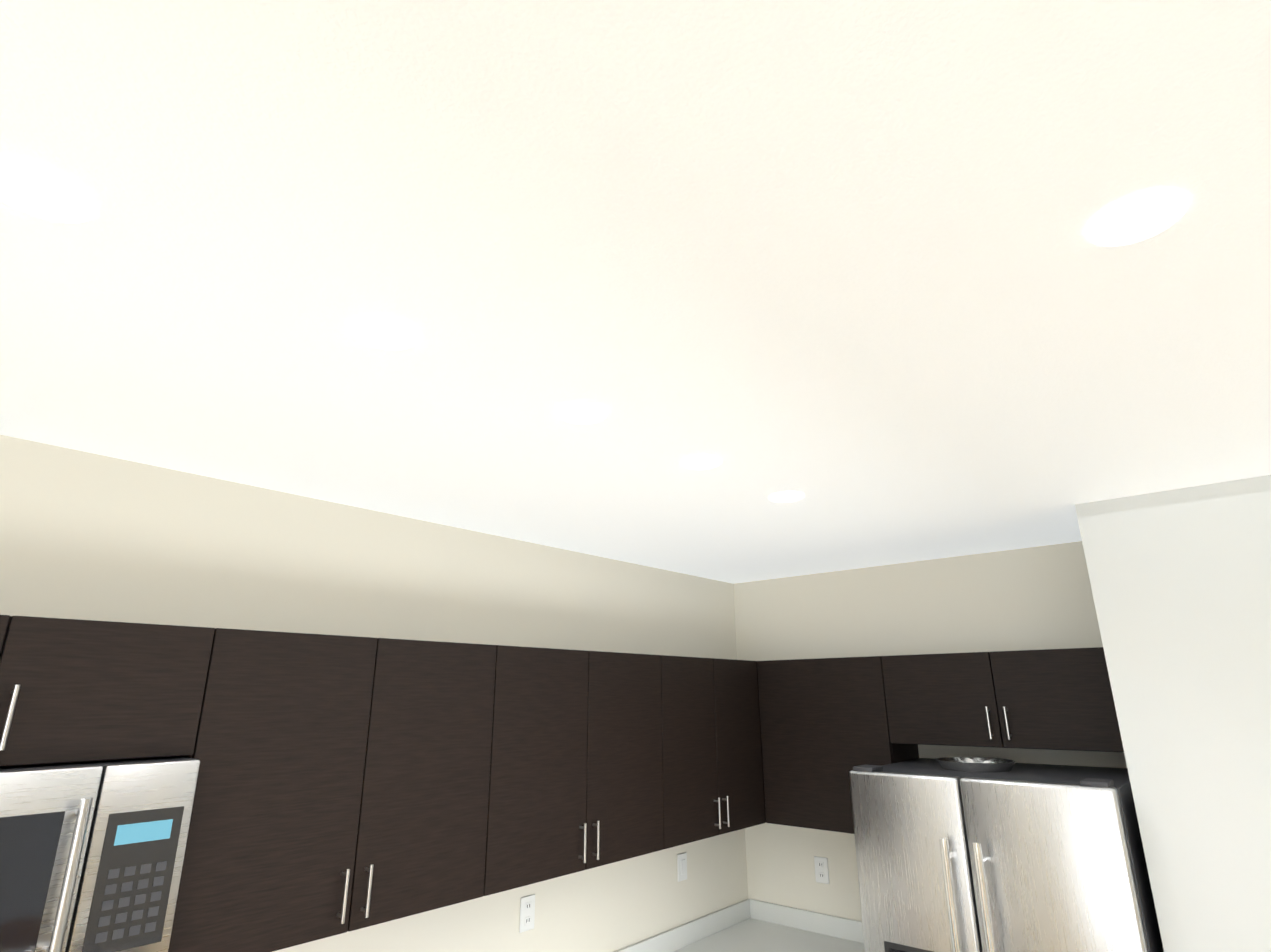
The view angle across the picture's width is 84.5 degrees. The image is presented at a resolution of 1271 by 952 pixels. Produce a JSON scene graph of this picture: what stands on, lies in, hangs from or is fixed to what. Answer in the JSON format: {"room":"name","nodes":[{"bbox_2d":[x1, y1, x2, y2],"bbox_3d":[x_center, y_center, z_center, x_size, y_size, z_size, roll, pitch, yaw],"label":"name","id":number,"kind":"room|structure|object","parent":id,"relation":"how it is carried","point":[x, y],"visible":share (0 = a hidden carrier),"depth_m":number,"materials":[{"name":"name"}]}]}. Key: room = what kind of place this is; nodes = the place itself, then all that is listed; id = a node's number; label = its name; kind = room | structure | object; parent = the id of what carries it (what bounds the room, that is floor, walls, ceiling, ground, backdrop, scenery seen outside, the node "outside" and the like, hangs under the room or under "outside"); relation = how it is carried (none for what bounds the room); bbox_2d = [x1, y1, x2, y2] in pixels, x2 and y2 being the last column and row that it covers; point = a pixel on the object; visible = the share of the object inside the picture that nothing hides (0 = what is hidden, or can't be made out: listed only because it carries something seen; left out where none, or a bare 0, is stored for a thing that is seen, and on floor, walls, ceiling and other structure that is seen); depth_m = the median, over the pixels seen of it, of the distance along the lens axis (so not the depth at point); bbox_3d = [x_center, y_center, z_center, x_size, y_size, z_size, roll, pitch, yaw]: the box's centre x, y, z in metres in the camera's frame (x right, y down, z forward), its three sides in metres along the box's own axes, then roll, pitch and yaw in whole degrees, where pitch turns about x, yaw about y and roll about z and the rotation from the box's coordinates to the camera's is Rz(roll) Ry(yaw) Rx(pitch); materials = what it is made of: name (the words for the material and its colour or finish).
{"room":"kitchen","nodes":[
{"label":"kitchen","id":0,"kind":"room"},
{"bbox_2d":[0,434,747,951],"bbox_3d":[-2.063,1.083,1.076,0.120,2.730,8.320,-15,-22,38],"label":"wall","id":1,"kind":"structure","parent":0,"point":[94,536],"depth_m":2.52,"materials":[{"name":"white paint"}]},
{"bbox_2d":[0,615,223,766],"bbox_3d":[-1.489,0.486,1.586,0.347,0.310,0.820,-15,-22,38],"label":"upper cabinet","id":2,"kind":"object","parent":1,"relation":"attached to","point":[72,690],"depth_m":1.62,"materials":[{"name":"brown wood"}]},
{"bbox_2d":[0,756,199,951],"bbox_3d":[-1.442,0.838,1.441,0.457,0.439,0.800,-15,-22,38],"label":"microwave","id":3,"kind":"object","parent":2,"relation":"attached to","point":[92,853],"visible":1,"depth_m":1.50,"materials":[{"name":"grey metal"}]},
{"bbox_2d":[168,628,503,951],"bbox_3d":[-0.920,0.909,2.144,0.347,0.790,0.920,-15,-22,38],"label":"upper cabinet","id":4,"kind":"object","parent":1,"relation":"attached to","point":[348,783],"depth_m":1.97,"materials":[{"name":"brown wood"}]},
{"bbox_2d":[519,894,534,932],"bbox_3d":[-0.425,1.723,2.759,0.008,0.120,0.075,-15,-22,38],"label":"outlet","id":5,"kind":"object","parent":1,"relation":"attached to","point":[527,910],"visible":1,"depth_m":2.75,"materials":[{"name":"white plastic"}]},
{"bbox_2d":[492,646,667,893],"bbox_3d":[-0.317,1.116,2.814,0.347,0.790,0.930,-15,-22,38],"label":"upper cabinet","id":6,"kind":"object","parent":1,"relation":"attached to","point":[582,761],"depth_m":2.66,"materials":[{"name":"brown wood"}]},
{"bbox_2d":[677,852,686,881],"bbox_3d":[0.234,1.948,3.490,0.010,0.120,0.075,-15,-22,38],"label":"light switch","id":7,"kind":"object","parent":1,"relation":"attached to","point":[682,866],"visible":1,"depth_m":3.48,"materials":[{"name":"white plastic"}]},
{"bbox_2d":[664,655,767,847],"bbox_3d":[0.253,1.311,3.447,0.347,0.790,0.817,-15,-22,38],"label":"upper cabinet","id":8,"kind":"object","parent":1,"relation":"attached to","point":[716,744],"depth_m":3.32,"materials":[{"name":"brown wood"}]},
{"bbox_2d":[0,0,1270,583],"bbox_3d":[1.740,-0.777,-0.064,8.200,0.100,10.800,-15,-22,38],"label":"ceiling","id":9,"kind":"structure","parent":0,"point":[860,282],"depth_m":1.12,"materials":[{"name":"white paint"}]},
{"bbox_2d":[769,491,803,502],"bbox_3d":[0.528,0.074,2.450,0.124,0.008,0.124,-15,-22,38],"label":"recessed light","id":10,"kind":"object","parent":9,"relation":"in","point":[786,495],"visible":0.98,"depth_m":2.45,"materials":[{"name":"white"}]},
{"bbox_2d":[1086,190,1188,245],"bbox_3d":[0.732,-0.374,1.024,0.124,0.008,0.124,-15,-22,38],"label":"recessed light","id":11,"kind":"object","parent":9,"relation":"in","point":[1137,213],"visible":1,"depth_m":1.02,"materials":[{"name":"white"}]},
{"bbox_2d":[733,541,1126,921],"bbox_3d":[1.457,1.778,3.352,2.110,2.730,0.120,-15,-22,38],"label":"wall","id":12,"kind":"structure","parent":0,"point":[1036,598],"depth_m":3.60,"materials":[{"name":"white paint"}]},
{"bbox_2d":[814,856,828,883],"bbox_3d":[0.963,2.039,3.623,0.075,0.120,0.008,-15,-22,38],"label":"outlet","id":13,"kind":"object","parent":12,"relation":"attached to","point":[821,871],"visible":1,"depth_m":3.62,"materials":[{"name":"white plastic"}]},
{"bbox_2d":[756,656,918,833],"bbox_3d":[1.016,1.342,3.557,0.700,0.790,0.346,-15,-22,38],"label":"upper cabinet","id":14,"kind":"object","parent":12,"relation":"attached to","point":[821,719],"depth_m":3.43,"materials":[{"name":"brown wood"}]},
{"bbox_2d":[884,647,1123,751],"bbox_3d":[1.643,0.986,3.102,0.957,0.390,0.346,-15,-22,38],"label":"upper cabinet","id":15,"kind":"object","parent":12,"relation":"attached to","point":[1051,699],"depth_m":2.95,"materials":[{"name":"brown wood"}]},
{"bbox_2d":[1075,475,1270,951],"bbox_3d":[2.701,1.276,1.771,2.180,2.730,0.770,-15,-22,38],"label":"wall","id":16,"kind":"structure","parent":0,"point":[1180,580],"depth_m":2.23,"materials":[{"name":"white paint"}]},
{"bbox_3d":[1.754,1.924,-0.911,8.200,0.100,10.800,-15,-22,38],"label":"floor","id":17,"kind":"structure","parent":0,"visible":0},
{"bbox_2d":[615,898,842,951],"bbox_3d":[-0.114,2.402,2.422,0.630,1.000,2.993,-15,-22,38],"label":"countertop","id":18,"kind":"structure","parent":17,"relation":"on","point":[749,925],"depth_m":3.53,"materials":[{"name":"white stone"}]},
{"bbox_2d":[791,918,864,951],"bbox_3d":[1.047,2.563,2.957,0.402,1.000,0.630,-15,-22,38],"label":"countertop","id":19,"kind":"structure","parent":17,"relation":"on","point":[848,936],"depth_m":3.43,"materials":[{"name":"white stone"}]},
{"bbox_2d":[849,758,1163,951],"bbox_3d":[1.444,2.010,2.537,0.910,1.780,0.914,-15,-22,38],"label":"refrigerator","id":20,"kind":"object","parent":17,"relation":"on","point":[1024,857],"visible":0.98,"depth_m":2.41,"materials":[{"name":"grey metal"}]},
{"bbox_2d":[936,757,1015,771],"bbox_3d":[1.399,1.188,2.882,0.300,0.035,0.300,-15,-22,38],"label":"bowl","id":21,"kind":"object","parent":20,"relation":"on","point":[974,764],"visible":1,"depth_m":2.81,"materials":[{"name":"silver metal"}]}
]}

